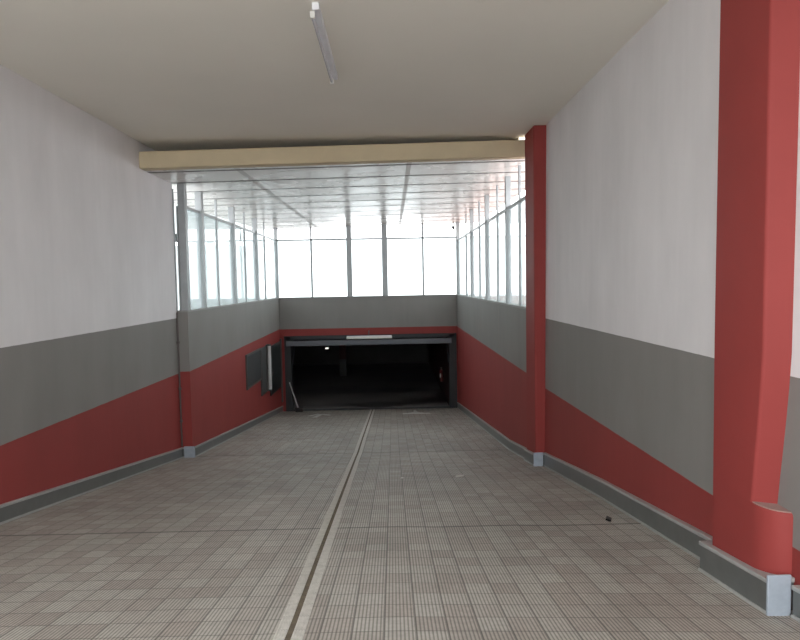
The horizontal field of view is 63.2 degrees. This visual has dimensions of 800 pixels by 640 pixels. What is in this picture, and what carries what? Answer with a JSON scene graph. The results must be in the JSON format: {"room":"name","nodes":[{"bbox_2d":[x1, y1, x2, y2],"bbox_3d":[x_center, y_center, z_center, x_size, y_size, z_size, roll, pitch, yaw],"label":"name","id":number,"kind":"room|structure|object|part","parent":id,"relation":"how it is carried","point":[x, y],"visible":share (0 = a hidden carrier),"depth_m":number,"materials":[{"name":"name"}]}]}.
{"room":"parking garage ramp","nodes":[
{"label":"parking garage ramp","id":0,"kind":"room"},
{"bbox_2d":[0,64,180,503],"bbox_3d":[-4.772,0.282,6.574,0.290,7.192,14.384,-1,3,-1],"label":"wall","id":1,"kind":"structure","parent":0,"point":[89,374],"depth_m":9.41,"materials":[{"name":"paint"}]},
{"bbox_2d":[0,406,282,524],"bbox_3d":[-4.511,2.522,12.339,0.311,3.636,25.643,-1,3,-1],"label":"baseboard","id":2,"kind":"structure","parent":1,"relation":"attached to","point":[15,509],"depth_m":10.19,"materials":[{"name":"tile"}]},
{"bbox_2d":[176,312,182,446],"bbox_3d":[-4.675,1.269,13.792,0.049,2.865,0.046,-1,3,-1],"label":"conduit","id":3,"kind":"object","parent":1,"relation":"attached to","point":[178,341],"visible":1,"depth_m":13.78,"materials":[{"name":"metal"}]},
{"bbox_2d":[178,299,281,446],"bbox_3d":[-4.675,1.942,19.659,0.290,4.895,11.542,-1,3,-1],"label":"wall","id":4,"kind":"structure","parent":0,"point":[214,344],"depth_m":16.39,"materials":[{"name":"paint"}]},
{"bbox_2d":[172,183,279,311],"bbox_3d":[-4.723,-1.852,19.349,0.284,2.718,11.368,-1,3,-1],"label":"window","id":5,"kind":"structure","parent":4,"relation":"in","point":[222,263],"depth_m":16.61,"materials":[{"name":"glass"}]},
{"bbox_3d":[-4.597,-1.531,13.830,0.151,2.717,0.168,-1,3,-1],"label":"post","id":6,"kind":"part","parent":5,"relation":"part of","materials":[{"name":"grey metal"}]},
{"bbox_3d":[-4.593,-1.327,14.443,0.009,2.169,1.090,-1,3,-1],"label":"pane","id":7,"kind":"part","parent":5,"relation":"part of","materials":[{"name":"clear glass"}]},
{"bbox_3d":[-4.614,-1.603,15.057,0.151,2.717,0.168,-1,3,-1],"label":"post","id":8,"kind":"part","parent":5,"relation":"part of","materials":[{"name":"grey metal"}]},
{"bbox_3d":[-4.611,-1.405,15.772,0.009,2.169,1.293,-1,3,-1],"label":"pane","id":9,"kind":"part","parent":5,"relation":"part of","materials":[{"name":"clear glass"}]},
{"bbox_3d":[-4.632,-1.492,17.260,0.009,2.169,1.572,-1,3,-1],"label":"pane","id":10,"kind":"part","parent":5,"relation":"part of","materials":[{"name":"clear glass"}]},
{"bbox_3d":[-4.681,-0.514,19.428,0.249,0.036,11.368,-1,3,-1],"label":"sill","id":11,"kind":"part","parent":5,"relation":"part of","materials":[{"name":"grey paint"}]},
{"bbox_3d":[-4.656,-1.781,18.114,0.151,2.717,0.168,-1,3,-1],"label":"post","id":12,"kind":"part","parent":5,"relation":"part of","materials":[{"name":"grey metal"}]},
{"bbox_3d":[-4.654,-1.586,18.863,0.009,2.169,1.363,-1,3,-1],"label":"pane","id":13,"kind":"part","parent":5,"relation":"part of","materials":[{"name":"clear glass"}]},
{"bbox_3d":[-4.675,-1.673,20.351,0.009,2.169,1.502,-1,3,-1],"label":"pane","id":14,"kind":"part","parent":5,"relation":"part of","materials":[{"name":"clear glass"}]},
{"bbox_3d":[-4.699,-1.960,21.171,0.151,2.717,0.168,-1,3,-1],"label":"post","id":15,"kind":"part","parent":5,"relation":"part of","materials":[{"name":"grey metal"}]},
{"bbox_3d":[-4.696,-1.765,21.920,0.009,2.169,1.363,-1,3,-1],"label":"pane","id":16,"kind":"part","parent":5,"relation":"part of","materials":[{"name":"clear glass"}]},
{"bbox_3d":[-4.722,-1.873,23.779,0.009,2.169,2.245,-1,3,-1],"label":"pane","id":17,"kind":"part","parent":5,"relation":"part of","materials":[{"name":"clear glass"}]},
{"bbox_3d":[-4.745,-2.181,24.954,0.139,2.717,0.139,-1,3,-1],"label":"post","id":18,"kind":"part","parent":5,"relation":"part of","materials":[{"name":"grey metal"}]},
{"bbox_2d":[245,348,261,389],"bbox_3d":[-4.521,1.487,20.128,0.046,1.032,2.088,-1,3,-1],"label":"air vent","id":19,"kind":"object","parent":4,"relation":"in","point":[253,365],"visible":1,"depth_m":19.97,"materials":[{"name":"metal"}]},
{"bbox_3d":[-4.507,1.546,19.115,0.046,1.032,0.058,-1,3,-1],"label":"frame","id":20,"kind":"part","parent":19,"relation":"part of","materials":[{"name":"grey metal"}]},
{"bbox_3d":[-4.530,1.001,20.100,0.046,0.058,1.972,-1,3,-1],"label":"frame","id":21,"kind":"part","parent":19,"relation":"part of","materials":[{"name":"grey metal"}]},
{"bbox_3d":[-4.512,1.973,20.157,0.046,0.058,1.972,-1,3,-1],"label":"frame","id":22,"kind":"part","parent":19,"relation":"part of","materials":[{"name":"grey metal"}]},
{"bbox_2d":[261,346,267,395],"bbox_3d":[-4.540,1.676,21.865,0.046,1.566,1.311,-1,3,-1],"label":"wall panel","id":23,"kind":"object","parent":4,"relation":"attached to","point":[263,349],"visible":0.6,"depth_m":21.59,"materials":[{"name":"metal"}]},
{"bbox_2d":[266,344,271,390],"bbox_3d":[-4.451,1.619,22.113,0.162,1.601,0.186,-1,3,-1],"label":"wall lamp","id":24,"kind":"object","parent":23,"relation":"attached to","point":[268,346],"visible":1,"depth_m":22.05,"materials":[{"name":"white plastic"}]},
{"bbox_2d":[268,346,271,388],"bbox_3d":[-4.434,1.619,22.113,0.116,1.531,0.116,-1,3,-1],"label":"diffuser","id":25,"kind":"object","parent":24,"relation":"attached to","point":[269,347],"depth_m":22.06,"materials":[{"name":"white plastic"}]},
{"bbox_2d":[270,339,282,401],"bbox_3d":[-4.536,1.994,23.859,0.082,2.436,2.169,-1,3,-1],"label":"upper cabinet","id":26,"kind":"object","parent":4,"relation":"attached to","point":[276,349],"visible":0.83,"depth_m":23.92,"materials":[{"name":"metal"}]},
{"bbox_3d":[-4.530,1.745,23.758,0.017,1.601,1.833,-1,3,-1],"label":"door","id":27,"kind":"part","parent":26,"relation":"part of","materials":[{"name":"metal"}]},
{"bbox_2d":[0,0,668,150],"bbox_3d":[-1.060,-3.173,6.308,7.836,0.348,14.152,-1,3,-1],"label":"ceiling","id":28,"kind":"structure","parent":0,"point":[168,75],"depth_m":7.78,"materials":[{"name":"beige paint"}]},
{"bbox_2d":[310,2,337,83],"bbox_3d":[-0.821,-2.987,7.182,0.093,0.133,2.134,-1,3,-1],"label":"ceiling lamp","id":29,"kind":"object","parent":28,"relation":"attached to","point":[316,16],"visible":1,"depth_m":6.86,"materials":[{"name":"plastic"}]},
{"bbox_2d":[139,138,524,229],"bbox_3d":[-1.476,-3.460,18.708,9.257,0.516,13.711,-1,3,-1],"label":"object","id":30,"kind":"structure","parent":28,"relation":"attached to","point":[433,182],"depth_m":14.00,"materials":[{"name":"beige paint"}]},
{"bbox_2d":[292,344,428,364],"bbox_3d":[-4.019,1.319,39.649,11.948,3.468,0.232,-1,3,-1],"label":"wall","id":31,"kind":"structure","parent":0,"point":[390,353],"depth_m":39.60,"materials":[{"name":"concrete"}]},
{"bbox_2d":[279,295,457,410],"bbox_3d":[-1.186,1.545,25.320,6.844,4.895,0.290,-1,3,-1],"label":"wall","id":32,"kind":"structure","parent":0,"point":[394,314],"depth_m":25.07,"materials":[{"name":"paint"}]},
{"bbox_2d":[277,223,455,298],"bbox_3d":[-1.250,-2.295,25.057,6.856,2.805,0.249,-1,3,-1],"label":"window","id":33,"kind":"structure","parent":32,"relation":"in","point":[348,238],"depth_m":24.96,"materials":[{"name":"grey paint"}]},
{"bbox_3d":[-1.951,-2.257,25.000,0.197,2.760,0.116,-1,3,-1],"label":"post","id":34,"kind":"part","parent":33,"relation":"part of","materials":[{"name":"grey metal"}]},
{"bbox_3d":[-1.225,-0.912,25.138,6.856,0.036,0.249,-1,3,-1],"label":"sill","id":35,"kind":"part","parent":33,"relation":"part of","materials":[{"name":"grey paint"}]},
{"bbox_3d":[-0.589,-2.294,25.017,0.209,2.781,0.116,-1,3,-1],"label":"post","id":36,"kind":"part","parent":33,"relation":"part of","materials":[{"name":"grey metal"}]},
{"bbox_2d":[346,330,391,338],"bbox_3d":[-1.170,0.556,24.856,1.728,0.287,0.522,-1,3,-1],"label":"lamp","id":37,"kind":"object","parent":32,"relation":"attached to","point":[368,336],"visible":1,"depth_m":24.61,"materials":[{"name":"plastic"}]},
{"bbox_2d":[346,336,391,338],"bbox_3d":[-1.165,0.666,24.648,1.728,0.093,0.093,-1,3,-1],"label":"diffuser","id":38,"kind":"object","parent":37,"relation":"attached to","point":[348,337],"depth_m":24.60,"materials":[{"name":"white plastic"}]},
{"bbox_2d":[284,333,456,410],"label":"door frame","id":39,"kind":"structure","parent":32,"relation":"in","point":[427,338],"depth_m":25.11,"materials":[{"name":"metal"}]},
{"bbox_2d":[292,363,448,408],"bbox_3d":[-3.889,3.303,32.445,11.948,0.348,14.384,-1,3,-1],"label":"floor","id":40,"kind":"structure","parent":0,"point":[384,385],"depth_m":30.96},
{"bbox_2d":[339,345,346,375],"bbox_3d":[-3.072,1.522,34.909,0.348,2.888,0.348,-1,3,-1],"label":"pillar","id":41,"kind":"structure","parent":40,"relation":"on","point":[342,348],"depth_m":34.77,"materials":[{"name":"concrete"}]},
{"bbox_2d":[293,406,449,410],"bbox_3d":[-1.093,3.487,25.476,6.194,0.046,0.325,-1,3,-1],"label":"drain grate","id":42,"kind":"object","parent":40,"relation":"on","point":[435,406],"visible":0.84,"depth_m":25.44,"materials":[{"name":"black metal"}]},
{"bbox_2d":[0,408,799,639],"bbox_3d":[-0.995,2.817,11.772,7.598,3.845,26.912,-1,3,-1],"label":"floor","id":43,"kind":"structure","parent":0,"point":[215,544],"depth_m":5.89,"materials":[{"name":"tile"}]},
{"bbox_2d":[289,382,302,411],"bbox_3d":[-4.025,2.959,24.865,0.693,1.110,0.254,1,4,30],"label":"push broom","id":44,"kind":"object","parent":43,"relation":"on","point":[297,409],"visible":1,"depth_m":24.79,"materials":[{"name":"black plastic"}]},
{"bbox_3d":[-4.080,2.867,24.945,0.528,0.934,0.042,2,5,44],"label":"handle","id":45,"kind":"part","parent":44,"relation":"part of","materials":[{"name":"grey metal"}]},
{"bbox_2d":[310,414,328,417],"bbox_3d":[-2.878,3.410,23.122,0.705,0.168,1.335,0,4,17],"label":"painted arrow","id":46,"kind":"object","parent":43,"relation":"on","point":[317,415],"visible":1,"depth_m":23.19,"materials":[{"name":"paint"}]},
{"bbox_2d":[272,409,374,639],"bbox_3d":[-0.847,2.581,11.731,0.237,3.397,26.856,-1,3,-1],"label":"divider","id":47,"kind":"object","parent":43,"relation":"on","point":[293,624],"visible":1,"depth_m":5.50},
{"bbox_2d":[403,410,427,413],"bbox_3d":[0.584,3.377,23.883,0.998,0.175,1.450,-1,3,-1],"label":"painted arrow","id":48,"kind":"object","parent":43,"relation":"on","point":[415,411],"visible":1,"depth_m":23.25,"materials":[{"name":"paint"}]},
{"bbox_2d":[525,125,545,452],"bbox_3d":[2.483,-0.254,11.687,0.296,6.237,0.742,-1,3,-1],"label":"pillar","id":49,"kind":"structure","parent":43,"relation":"on","point":[535,138],"depth_m":11.37,"materials":[{"name":"red paint"}]},
{"bbox_2d":[713,0,799,575],"bbox_3d":[2.586,-0.453,4.655,0.261,5.019,0.795,-1,3,-1],"label":"column","id":50,"kind":"structure","parent":43,"relation":"on","point":[759,64],"depth_m":4.54,"materials":[{"name":"red paint"}]},
{"bbox_2d":[428,343,448,404],"bbox_3d":[1.936,1.568,32.570,0.232,2.888,14.094,-1,3,-1],"label":"wall","id":51,"kind":"structure","parent":0,"point":[437,353],"depth_m":29.68,"materials":[{"name":"black paint"}]},
{"bbox_2d":[439,367,443,380],"bbox_3d":[1.803,2.360,28.268,0.174,0.609,0.197,-1,3,-1],"label":"fire extinguisher","id":52,"kind":"object","parent":51,"relation":"attached to","point":[441,376],"visible":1,"depth_m":28.22,"materials":[{"name":"metal"}]},
{"bbox_2d":[457,296,526,447],"bbox_3d":[2.499,1.859,18.824,0.348,4.895,13.398,-1,3,-1],"label":"wall","id":53,"kind":"structure","parent":0,"point":[491,337],"depth_m":16.15,"materials":[{"name":"paint"}]},
{"bbox_2d":[456,165,525,308],"bbox_3d":[2.363,-1.989,18.551,0.249,2.826,13.143,-1,3,-1],"label":"window","id":54,"kind":"structure","parent":53,"relation":"in","point":[491,257],"depth_m":15.86,"materials":[{"name":"glass"}]},
{"bbox_3d":[2.235,-2.369,25.040,0.139,2.825,0.139,-1,3,-1],"label":"post","id":55,"kind":"part","parent":54,"relation":"part of","materials":[{"name":"grey metal"}]},
{"bbox_3d":[2.259,-1.934,23.628,0.009,2.053,2.732,-1,3,-1],"label":"pane","id":56,"kind":"part","parent":54,"relation":"part of","materials":[{"name":"clear glass"}]},
{"bbox_3d":[2.288,-1.813,21.561,0.009,2.053,1.293,-1,3,-1],"label":"pane","id":57,"kind":"part","parent":54,"relation":"part of","materials":[{"name":"clear glass"}]},
{"bbox_3d":[2.295,-2.115,20.709,0.116,2.825,0.139,-1,3,-1],"label":"post","id":58,"kind":"part","parent":54,"relation":"part of","materials":[{"name":"grey metal"}]},
{"bbox_3d":[2.312,-1.713,19.841,0.009,2.053,1.873,-1,3,-1],"label":"pane","id":59,"kind":"part","parent":54,"relation":"part of","materials":[{"name":"clear glass"}]},
{"bbox_3d":[2.335,-1.615,18.174,0.009,2.053,1.351,-1,3,-1],"label":"pane","id":60,"kind":"part","parent":54,"relation":"part of","materials":[{"name":"clear glass"}]},
{"bbox_3d":[2.341,-1.923,17.410,0.116,2.825,0.139,-1,3,-1],"label":"post","id":61,"kind":"part","parent":54,"relation":"part of","materials":[{"name":"grey metal"}]},
{"bbox_3d":[2.388,-0.597,18.632,0.249,0.036,13.143,-1,3,-1],"label":"sill","id":62,"kind":"part","parent":54,"relation":"part of","materials":[{"name":"grey paint"}]},
{"bbox_3d":[2.357,-1.520,16.541,0.009,2.053,1.641,-1,3,-1],"label":"pane","id":63,"kind":"part","parent":54,"relation":"part of","materials":[{"name":"clear glass"}]},
{"bbox_3d":[2.378,-1.432,15.036,0.009,2.053,1.259,-1,3,-1],"label":"pane","id":64,"kind":"part","parent":54,"relation":"part of","materials":[{"name":"clear glass"}]},
{"bbox_3d":[2.384,-1.742,14.318,0.116,2.825,0.139,-1,3,-1],"label":"post","id":65,"kind":"part","parent":54,"relation":"part of","materials":[{"name":"grey metal"}]},
{"bbox_3d":[2.397,-1.351,13.647,0.009,2.053,1.247,-1,3,-1],"label":"pane","id":66,"kind":"part","parent":54,"relation":"part of","materials":[{"name":"clear glass"}]},
{"bbox_3d":[2.413,-1.283,12.489,0.009,2.053,0.957,-1,3,-1],"label":"pane","id":67,"kind":"part","parent":54,"relation":"part of","materials":[{"name":"clear glass"}]},
{"bbox_2d":[545,0,799,584],"bbox_3d":[2.756,0.193,5.744,0.348,7.192,12.528,-1,3,-1],"label":"wall","id":68,"kind":"structure","parent":0,"point":[632,157],"depth_m":6.88,"materials":[{"name":"paint"}]},
{"bbox_2d":[457,402,799,622],"bbox_3d":[2.451,2.427,12.430,0.241,3.561,25.643,-1,3,-1],"label":"baseboard","id":69,"kind":"structure","parent":68,"relation":"attached to","point":[685,536],"depth_m":5.77,"materials":[{"name":"tile"}]},
{"bbox_3d":[2.657,1.720,1.927,0.052,0.856,4.733,-1,3,-1],"label":"panel","id":70,"kind":"part","parent":69,"relation":"part of","materials":[{"name":"tile"}]},
{"bbox_3d":[-49.243,0.624,42.352,88.195,0.696,58.000,-1,3,-1],"label":"floor","id":71,"kind":"structure","parent":0,"visible":0},
{"bbox_2d":[174,204,262,309],"bbox_3d":[-20.594,-4.276,43.624,21.576,7.888,7.888,-1,3,-1],"label":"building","id":72,"kind":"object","parent":71,"relation":"on","point":[175,205],"visible":0.02,"depth_m":40.30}
]}

